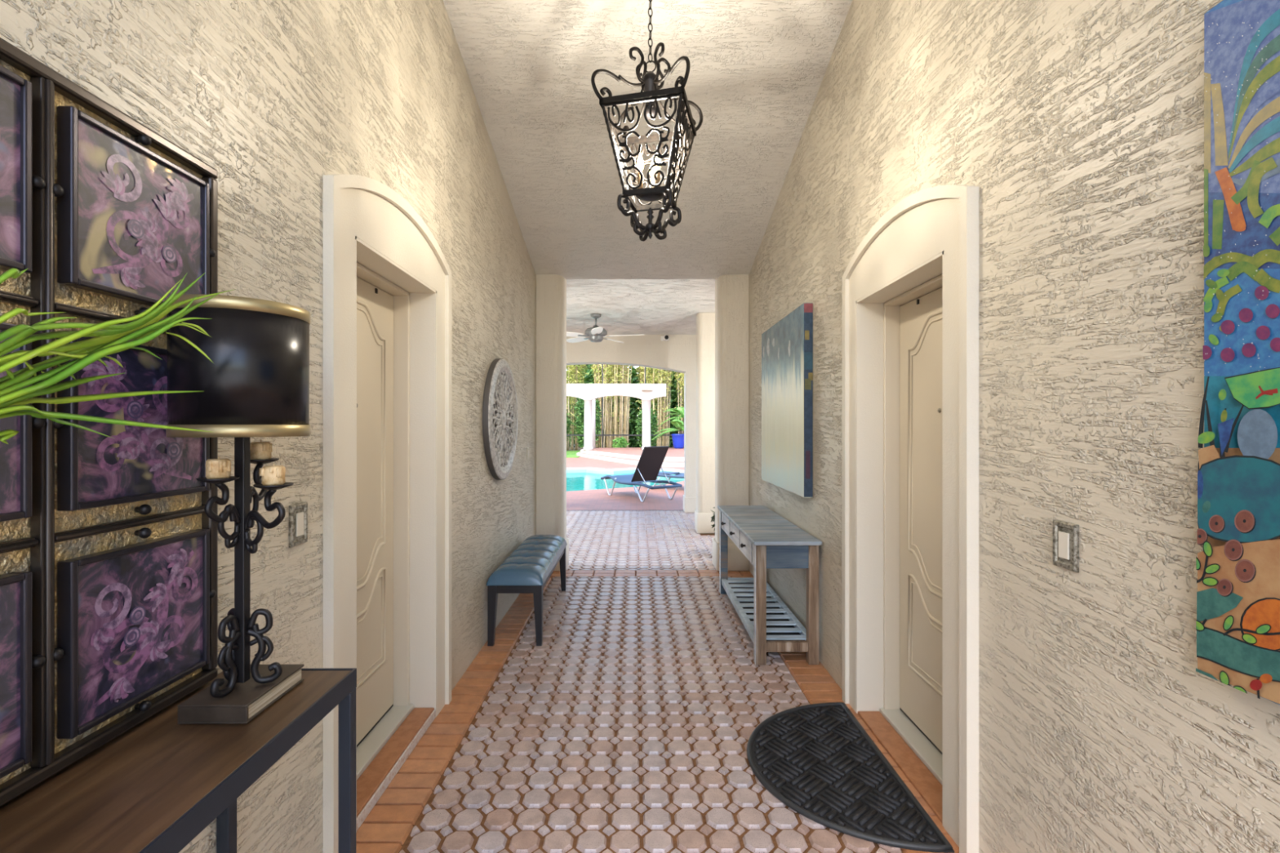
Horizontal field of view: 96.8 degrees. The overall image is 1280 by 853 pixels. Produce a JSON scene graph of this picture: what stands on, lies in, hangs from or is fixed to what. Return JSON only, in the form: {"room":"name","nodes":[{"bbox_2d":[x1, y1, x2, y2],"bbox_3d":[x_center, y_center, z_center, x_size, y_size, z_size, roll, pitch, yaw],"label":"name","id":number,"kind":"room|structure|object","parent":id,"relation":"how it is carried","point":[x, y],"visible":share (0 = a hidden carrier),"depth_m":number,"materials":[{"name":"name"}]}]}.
{"room":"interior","nodes":[
{"label":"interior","id":0,"kind":"room"},
{"bbox_2d":[0,0,535,852],"bbox_3d":[-1.203,-0.650,2.378,0.350,4.400,7.270,0,0,0],"label":"wall","id":1,"kind":"structure","parent":0,"point":[277,97],"depth_m":1.75,"materials":[{"name":"paint"}]},
{"bbox_2d":[0,37,217,806],"bbox_3d":[-0.995,-0.007,0.756,0.040,1.186,1.145,0,0,0],"label":"wall art","id":2,"kind":"object","parent":1,"relation":"attached to","point":[108,546],"visible":0.84,"depth_m":1.03,"materials":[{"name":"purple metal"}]},
{"bbox_2d":[0,75,20,262],"bbox_3d":[-0.992,-0.400,0.756,0.022,0.282,0.292,0,0,0],"label":"picture","id":3,"kind":"object","parent":2,"relation":"attached to","point":[10,85],"depth_m":0.89,"materials":[{"name":"paint"}]},
{"bbox_2d":[0,330,20,513],"bbox_3d":[-0.992,-0.007,0.756,0.022,0.282,0.292,0,0,0],"label":"picture","id":4,"kind":"object","parent":2,"relation":"attached to","point":[10,453],"depth_m":0.89,"materials":[{"name":"paint"}]},
{"bbox_2d":[0,581,20,768],"bbox_3d":[-0.992,0.386,0.756,0.022,0.282,0.292,0,0,0],"label":"picture","id":5,"kind":"object","parent":2,"relation":"attached to","point":[10,591],"depth_m":0.89,"materials":[{"name":"paint"}]},
{"bbox_2d":[78,118,202,301],"bbox_3d":[-0.994,-0.400,1.135,0.022,0.282,0.292,0,0,0],"label":"picture","id":6,"kind":"object","parent":2,"relation":"attached to","point":[140,213],"depth_m":1.10,"materials":[{"name":"paint"}]},
{"bbox_2d":[78,349,202,502],"bbox_3d":[-0.994,-0.007,1.135,0.022,0.282,0.292,0,0,0],"label":"picture","id":7,"kind":"object","parent":2,"relation":"attached to","point":[139,464],"depth_m":1.10,"materials":[{"name":"paint"}]},
{"bbox_2d":[78,535,202,726],"bbox_3d":[-0.994,0.386,1.135,0.022,0.282,0.292,0,0,0],"label":"picture","id":8,"kind":"object","parent":2,"relation":"attached to","point":[140,602],"depth_m":1.11,"materials":[{"name":"paint"}]},
{"bbox_2d":[288,502,307,547],"bbox_3d":[-1.019,0.292,1.697,0.012,0.122,0.083,0,0,0],"label":"light switch","id":9,"kind":"object","parent":1,"relation":"attached to","point":[298,513],"visible":1,"depth_m":1.69,"materials":[{"name":"grey stone"}]},
{"bbox_2d":[356,262,413,779],"bbox_3d":[-1.251,0.386,2.430,0.254,2.128,0.828,0,0,0],"label":"door","id":10,"kind":"structure","parent":1,"relation":"in","point":[383,307],"depth_m":2.66,"materials":[{"name":"beige paint"}]},
{"bbox_2d":[323,173,451,852],"bbox_3d":[-1.012,0.245,2.423,0.034,2.410,1.172,0,0,0],"label":"trim","id":11,"kind":"structure","parent":1,"relation":"attached to","point":[365,208],"depth_m":1.98,"materials":[{"name":"beige paint"}]},
{"bbox_2d":[355,235,436,716],"bbox_3d":[-1.124,0.386,2.431,0.219,2.129,0.830,0,0,0],"label":"trim","id":12,"kind":"structure","parent":1,"relation":"attached to","point":[423,298],"depth_m":2.83,"materials":[{"name":"beige paint"}]},
{"bbox_2d":[356,707,435,831],"bbox_3d":[-1.069,1.425,2.431,0.109,0.050,0.802,0,0,0],"label":"threshold","id":13,"kind":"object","parent":1,"relation":"attached to","point":[377,776],"depth_m":2.39,"materials":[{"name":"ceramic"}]},
{"bbox_2d":[482,359,517,479],"bbox_3d":[-1.008,-0.052,4.164,0.056,0.883,0.883,0,0,0],"label":"wall medallion","id":14,"kind":"object","parent":1,"relation":"attached to","point":[500,406],"visible":1,"depth_m":4.05,"materials":[{"name":"silver metal"}]},
{"bbox_2d":[526,447,528,459],"bbox_3d":[-1.039,0.250,5.264,0.012,0.110,0.070,0,0,0],"label":"light switch","id":15,"kind":"object","parent":1,"relation":"attached to","point":[527,448],"visible":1,"depth_m":5.24,"materials":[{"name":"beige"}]},
{"bbox_2d":[535,274,568,571],"bbox_3d":[-0.899,-0.050,5.860,0.298,3.000,0.346,0,0,0],"label":"pillar","id":16,"kind":"structure","parent":0,"point":[550,289],"depth_m":5.71,"materials":[{"name":"paint"}]},
{"bbox_2d":[566,334,696,497],"bbox_3d":[-0.280,0.000,9.739,5.050,3.100,0.320,0,0,0],"label":"wall","id":17,"kind":"structure","parent":0,"point":[677,354],"depth_m":9.58,"materials":[{"name":"paint"}]},
{"bbox_2d":[661,334,669,341],"bbox_3d":[0.421,-1.480,9.505,0.140,0.100,0.156,0,0,0],"label":"security camera","id":18,"kind":"object","parent":17,"relation":"attached to","point":[666,338],"visible":1,"depth_m":9.43,"materials":[{"name":"white paint"}]},
{"bbox_2d":[683,494,696,512],"bbox_3d":[1.045,1.320,9.746,0.590,0.260,0.360,0,0,0],"label":"baseboard","id":19,"kind":"structure","parent":17,"relation":"attached to","point":[689,503],"depth_m":9.56,"materials":[{"name":"paint"}]},
{"bbox_2d":[566,279,715,334],"bbox_3d":[-0.544,-1.750,7.882,5.600,0.400,4.130,0,0,0],"label":"ceiling","id":20,"kind":"structure","parent":0,"point":[625,306],"depth_m":7.19,"materials":[{"name":"paint"}]},
{"bbox_2d":[566,313,644,342],"bbox_3d":[-0.590,-1.357,7.819,1.305,0.383,1.283,0,0,0],"label":"ceiling fan","id":21,"kind":"object","parent":20,"relation":"hanging from","point":[594,334],"visible":0.98,"depth_m":7.78,"materials":[{"name":"grey metal"}]},
{"bbox_2d":[443,0,852,279],"bbox_3d":[0.045,-2.276,2.250,2.185,1.547,7.100,0,0,0],"label":"ceiling","id":22,"kind":"structure","parent":0,"point":[757,68],"depth_m":3.67,"materials":[{"name":"paint"}]},
{"bbox_2d":[591,0,702,241],"bbox_3d":[0.044,-1.594,2.440,0.404,1.582,0.404,0,0,14],"label":"hanging lantern","id":23,"kind":"object","parent":22,"relation":"hanging from","point":[651,93],"visible":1,"depth_m":2.37,"materials":[{"name":"brown metal"}]},
{"bbox_2d":[635,153,664,201],"bbox_3d":[0.044,-1.075,2.440,0.124,0.192,0.122,0,0,0],"label":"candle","id":24,"kind":"object","parent":23,"relation":"on","point":[655,197],"depth_m":2.42,"materials":[{"name":"white wax"}]},
{"bbox_2d":[356,510,959,852],"bbox_3d":[-0.024,1.509,4.290,8.400,0.122,11.080,0,0,0],"label":"floor","id":25,"kind":"structure","parent":0,"point":[636,713],"depth_m":2.77,"materials":[{"name":"tile"}]},
{"bbox_2d":[0,668,356,852],"bbox_3d":[-0.853,1.022,0.755,0.322,0.856,1.279,0,0,0],"label":"console table","id":26,"kind":"object","parent":25,"relation":"on","point":[154,787],"visible":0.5,"depth_m":0.98,"materials":[{"name":"brown wood"}]},
{"bbox_2d":[0,267,235,444],"bbox_3d":[-0.837,0.166,0.704,0.209,0.854,0.628,0,0,6],"label":"potted palm","id":27,"kind":"object","parent":26,"relation":"on","point":[146,326],"visible":1,"depth_m":0.80,"materials":[{"name":"green leaf"},{"name":"light green leaf"}]},
{"bbox_2d":[177,664,303,724],"bbox_3d":[-0.853,0.574,1.229,0.138,0.038,0.196,0,0,0],"label":"book","id":28,"kind":"object","parent":26,"relation":"on","point":[247,700],"visible":0.84,"depth_m":1.16,"materials":[{"name":"grey paper"}]},
{"bbox_2d":[165,293,310,697],"bbox_3d":[-0.848,0.151,1.211,0.250,0.807,0.250,0,0,0],"label":"table lamp","id":29,"kind":"object","parent":28,"relation":"on","point":[255,384],"visible":0.99,"depth_m":1.15,"materials":[{"name":"black metal"}]},
{"bbox_2d":[205,456,231,479],"bbox_3d":[-0.856,0.083,1.154,0.044,0.045,0.044,0,0,-24],"label":"candle","id":30,"kind":"object","parent":29,"relation":"on","point":[215,468],"depth_m":1.14,"materials":[{"name":"beige wax"}]},
{"bbox_2d":[250,440,272,459],"bbox_3d":[-0.854,0.052,1.282,0.047,0.045,0.047,0,0,0],"label":"candle","id":31,"kind":"object","parent":29,"relation":"on","point":[260,450],"depth_m":1.26,"materials":[{"name":"beige wax"}]},
{"bbox_2d":[259,463,285,485],"bbox_3d":[-0.764,0.099,1.185,0.045,0.045,0.048,0,0,0],"label":"candle","id":32,"kind":"object","parent":29,"relation":"on","point":[272,475],"depth_m":1.17,"materials":[{"name":"beige wax"}]},
{"bbox_2d":[485,534,567,646],"bbox_3d":[-0.831,1.197,4.395,0.373,0.505,1.306,0,0,0],"label":"tufted bench","id":33,"kind":"object","parent":25,"relation":"on","point":[529,567],"visible":1,"depth_m":3.79,"materials":[{"name":"blue leather"}]},
{"bbox_2d":[485,534,567,585],"bbox_3d":[-0.831,0.996,4.395,0.373,0.103,1.306,0,0,0],"label":"cushion","id":34,"kind":"object","parent":33,"relation":"on","point":[532,562],"depth_m":4.02,"materials":[{"name":"blue leather"}]},
{"bbox_2d":[694,312,715,533],"bbox_3d":[0.948,-0.050,7.880,0.351,3.000,0.346,0,0,0],"label":"column","id":35,"kind":"structure","parent":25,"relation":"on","point":[705,322],"depth_m":7.73,"materials":[{"name":"paint"}]},
{"bbox_2d":[711,506,715,533],"bbox_3d":[0.989,1.150,6.429,0.403,0.598,0.403,0,0,-36],"label":"potted shrub","id":36,"kind":"object","parent":25,"relation":"on","point":[713,518],"visible":0.02,"depth_m":6.43,"materials":[{"name":"green plant"}]},
{"bbox_2d":[717,505,822,665],"bbox_3d":[0.883,1.071,4.207,0.428,0.757,1.565,0,0,0],"label":"console table","id":37,"kind":"object","parent":25,"relation":"on","point":[767,540],"visible":1,"depth_m":3.61,"materials":[{"name":"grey wood"}]},
{"bbox_2d":[746,702,954,852],"bbox_3d":[0.767,1.442,2.444,0.600,0.022,1.030,0,0,0],"label":"doormat","id":38,"kind":"object","parent":25,"relation":"on","point":[818,760],"visible":1,"depth_m":2.33,"materials":[{"name":"black rubber"}]},
{"bbox_2d":[712,275,749,570],"bbox_3d":[0.932,-0.050,5.870,0.330,3.000,0.346,0,0,0],"label":"pillar","id":39,"kind":"structure","parent":0,"point":[731,291],"depth_m":5.72,"materials":[{"name":"paint"}]},
{"bbox_2d":[748,0,1279,852],"bbox_3d":[1.292,-0.650,2.392,0.350,4.400,7.270,0,0,0],"label":"wall","id":40,"kind":"structure","parent":0,"point":[1077,126],"depth_m":1.52,"materials":[{"name":"paint"}]},
{"bbox_2d":[761,302,813,497],"bbox_3d":[1.073,-0.169,4.251,0.061,1.247,1.231,0,0,0],"label":"painting","id":41,"kind":"object","parent":40,"relation":"attached to","point":[787,346],"visible":1,"depth_m":3.96,"materials":[{"name":"fabric"}]},
{"bbox_2d":[855,251,943,826],"bbox_3d":[1.209,0.406,2.468,0.224,2.087,0.831,0,0,0],"label":"trim","id":42,"kind":"structure","parent":40,"relation":"attached to","point":[869,308],"depth_m":2.87,"materials":[{"name":"beige paint"}]},
{"bbox_2d":[857,711,942,822],"bbox_3d":[1.156,1.443,2.468,0.111,0.014,0.803,0,0,0],"label":"threshold","id":43,"kind":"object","parent":40,"relation":"attached to","point":[920,776],"depth_m":2.44,"materials":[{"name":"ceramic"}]},
{"bbox_2d":[842,185,978,852],"bbox_3d":[1.096,0.258,2.446,0.040,2.385,1.140,0,0,0],"label":"trim","id":44,"kind":"structure","parent":40,"relation":"attached to","point":[929,222],"depth_m":2.01,"materials":[{"name":"beige paint"}]},
{"bbox_2d":[879,274,942,784],"bbox_3d":[1.338,0.407,2.469,0.254,2.086,0.829,0,0,0],"label":"door","id":45,"kind":"structure","parent":40,"relation":"in","point":[913,319],"depth_m":2.69,"materials":[{"name":"beige paint"}]},
{"bbox_2d":[1053,519,1079,572],"bbox_3d":[1.116,0.312,1.492,0.012,0.122,0.083,0,0,0],"label":"light switch","id":46,"kind":"object","parent":40,"relation":"attached to","point":[1065,535],"visible":1,"depth_m":1.48,"materials":[{"name":"grey stone"}]},
{"bbox_2d":[1195,0,1279,704],"bbox_3d":[1.103,-0.162,0.665,0.043,1.280,0.878,0,0,0],"label":"abstract painting","id":47,"kind":"object","parent":40,"relation":"attached to","point":[1237,622],"visible":1,"depth_m":1.03,"materials":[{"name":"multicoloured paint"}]},
{"label":"outside","id":48,"kind":"structure","parent":0,"visible":0},
{"bbox_2d":[566,450,580,457],"bbox_3d":[-16.545,1.490,30.157,27.250,0.120,7.500,0,0,0],"label":"lawn","id":49,"kind":"structure","parent":48,"point":[570,454],"depth_m":29.27,"materials":[{"name":"green plant"}]},
{"bbox_2d":[566,409,572,442],"bbox_3d":[-5.132,-0.029,32.870,2.476,2.935,1.842,0,0,0],"label":"shrub","id":50,"kind":"object","parent":49,"relation":"on","point":[568,432],"visible":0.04,"depth_m":32.86,"materials":[{"name":"green plant"}]},
{"bbox_2d":[572,382,601,448],"bbox_3d":[-3.071,-0.510,32.951,1.915,4.032,1.713,0,0,0],"label":"shrub","id":51,"kind":"object","parent":49,"relation":"on","point":[580,426],"visible":0.41,"depth_m":32.73,"materials":[{"name":"green plant"}]},
{"bbox_2d":[566,383,666,450],"bbox_3d":[-3.188,-0.320,28.863,8.950,3.500,2.840,0,0,0],"label":"pergola","id":52,"kind":"object","parent":49,"relation":"on","point":[588,393],"visible":0.49,"depth_m":27.53,"materials":[{"name":"grey paint"}]},
{"bbox_2d":[640,386,653,391],"bbox_3d":[0.336,-1.845,27.429,0.560,0.210,0.222,0,0,0],"label":"light","id":53,"kind":"object","parent":52,"relation":"attached to","point":[642,388],"visible":1,"depth_m":27.32,"materials":[{"name":"beige"}]},
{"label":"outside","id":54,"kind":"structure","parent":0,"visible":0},
{"bbox_2d":[567,440,673,450],"bbox_3d":[-0.244,1.515,43.249,80.000,0.150,33.500,0,0,0],"label":"planting bed","id":55,"kind":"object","parent":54,"point":[579,448],"depth_m":37.11,"materials":[{"name":"green plant"}]},
{"bbox_2d":[566,364,588,450],"bbox_3d":[-4.515,-3.973,35.195,2.879,10.832,2.673,0,0,27],"label":"clump","id":56,"kind":"object","parent":55,"relation":"on","point":[575,371],"visible":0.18,"depth_m":34.92,"materials":[{"name":"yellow plant"}]},
{"bbox_2d":[567,364,634,374],"bbox_3d":[-3.174,-4.374,42.967,5.756,12.194,5.030,0,0,0],"label":"tree","id":57,"kind":"object","parent":55,"relation":"on","point":[588,366],"visible":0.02,"depth_m":41.42,"materials":[{"name":"green plant"}]},
{"bbox_2d":[590,364,631,448],"bbox_3d":[-1.701,-3.962,34.956,3.002,10.804,2.801,0,0,0],"label":"clump","id":58,"kind":"object","parent":55,"relation":"on","point":[608,369],"visible":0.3,"depth_m":34.63,"materials":[{"name":"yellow plant"}]},
{"bbox_2d":[566,364,671,448],"bbox_3d":[-0.145,-1.721,25.717,18.000,6.318,11.434,0,0,0],"label":"screen frame","id":59,"kind":"object","parent":55,"relation":"on","point":[602,434],"visible":0.02,"depth_m":31.36,"materials":[{"name":"brown metal"}]},
{"bbox_2d":[612,436,629,448],"bbox_3d":[-1.115,1.031,32.293,0.927,0.946,0.946,0,0,33],"label":"shrub","id":60,"kind":"object","parent":55,"relation":"on","point":[620,442],"visible":0.85,"depth_m":32.17,"materials":[{"name":"green plant"}]},
{"bbox_2d":[567,365,684,447],"bbox_3d":[-0.102,-1.053,39.453,19.709,6.999,2.977,0,0,0],"label":"hedge","id":61,"kind":"object","parent":55,"relation":"on","point":[633,442],"visible":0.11,"depth_m":38.96,"materials":[{"name":"green plant"}]},
{"bbox_2d":[635,408,659,447],"bbox_3d":[0.410,0.141,32.914,1.465,2.780,1.462,0,0,0],"label":"shrub","id":62,"kind":"object","parent":55,"relation":"on","point":[654,429],"visible":0.37,"depth_m":32.70,"materials":[{"name":"green plant"}]},
{"bbox_2d":[632,365,673,446],"bbox_3d":[0.891,-3.943,35.245,2.991,10.766,2.577,0,0,0],"label":"clump","id":63,"kind":"object","parent":55,"relation":"on","point":[659,377],"visible":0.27,"depth_m":34.96,"materials":[{"name":"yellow plant"}]},
{"bbox_2d":[657,407,684,434],"bbox_3d":[2.482,0.142,32.944,2.899,2.606,2.881,0,0,0],"label":"palm tree","id":64,"kind":"object","parent":55,"relation":"on","point":[680,412],"visible":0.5,"depth_m":32.97,"materials":[{"name":"green plant"}]},
{"bbox_2d":[672,371,684,434],"bbox_3d":[3.330,-3.656,35.443,2.911,10.197,2.693,0,0,0],"label":"clump","id":65,"kind":"object","parent":55,"relation":"on","point":[681,375],"visible":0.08,"depth_m":35.24,"materials":[{"name":"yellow plant"}]},
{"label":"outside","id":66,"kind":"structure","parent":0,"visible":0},
{"bbox_2d":[566,469,684,511],"bbox_3d":[-2.283,2.050,14.637,7.600,1.200,9.000,0,0,0],"label":"basin","id":67,"kind":"object","parent":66,"point":[594,486],"visible":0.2,"depth_m":18.80,"materials":[{"name":"teal liquid"}]},
{"bbox_2d":[566,472,684,490],"bbox_3d":[-2.283,1.550,14.637,7.600,0.001,9.000,0,0,0],"label":"pool water","id":68,"kind":"structure","parent":67,"relation":"in","point":[579,474],"depth_m":16.85,"materials":[{"name":"teal liquid"}]},
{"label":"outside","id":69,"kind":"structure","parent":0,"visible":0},
{"bbox_2d":[566,456,684,510],"bbox_3d":[-0.115,1.450,20.415,28.000,0.001,21.170,0,0,0],"label":"pool deck","id":70,"kind":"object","parent":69,"point":[624,498],"visible":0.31,"depth_m":11.60,"materials":[{"name":"concrete"}]},
{"bbox_2d":[566,467,684,473],"bbox_3d":[-2.192,1.427,18.899,8.447,0.044,1.638,0,0,10],"label":"pool coping","id":71,"kind":"object","parent":70,"relation":"on","point":[567,468],"visible":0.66,"depth_m":18.80,"materials":[{"name":"beige stone"}]},
{"bbox_2d":[576,451,684,466],"bbox_3d":[2.871,1.375,25.617,11.970,0.149,10.600,0,0,0],"label":"step","id":72,"kind":"structure","parent":70,"relation":"on","point":[624,460],"depth_m":22.61,"materials":[{"name":"beige"}]},
{"bbox_2d":[580,447,684,461],"bbox_3d":[2.903,1.224,26.042,11.700,0.149,9.650,0,0,0],"label":"terrace","id":73,"kind":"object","parent":72,"relation":"on","point":[673,454],"visible":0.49,"depth_m":25.01,"materials":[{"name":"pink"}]},
{"bbox_2d":[671,433,684,448],"bbox_3d":[2.032,0.769,29.812,0.800,0.758,0.800,0,0,0],"label":"pot","id":74,"kind":"object","parent":73,"relation":"on","point":[677,439],"visible":0.81,"depth_m":29.53,"materials":[{"name":"blue ceramic"}]},
{"bbox_2d":[651,419,684,439],"bbox_3d":[2.092,0.176,29.732,3.001,1.104,2.649,0,0,0],"label":"palm plant","id":75,"kind":"object","parent":74,"relation":"in","point":[675,423],"visible":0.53,"depth_m":29.64,"materials":[{"name":"green plant"}]},
{"bbox_2d":[600,445,682,502],"bbox_3d":[-0.015,0.921,11.620,0.740,1.067,1.952,0,0,-34],"label":"sun lounger","id":76,"kind":"object","parent":70,"relation":"on","point":[651,459],"visible":1,"depth_m":11.29,"materials":[{"name":"blue"}]},
{"bbox_2d":[645,471,684,486],"bbox_3d":[0.946,1.237,13.155,1.952,0.434,0.740,0,0,28],"label":"sun lounger","id":77,"kind":"object","parent":70,"relation":"on","point":[668,474],"visible":0.27,"depth_m":13.05,"materials":[{"name":"blue"}]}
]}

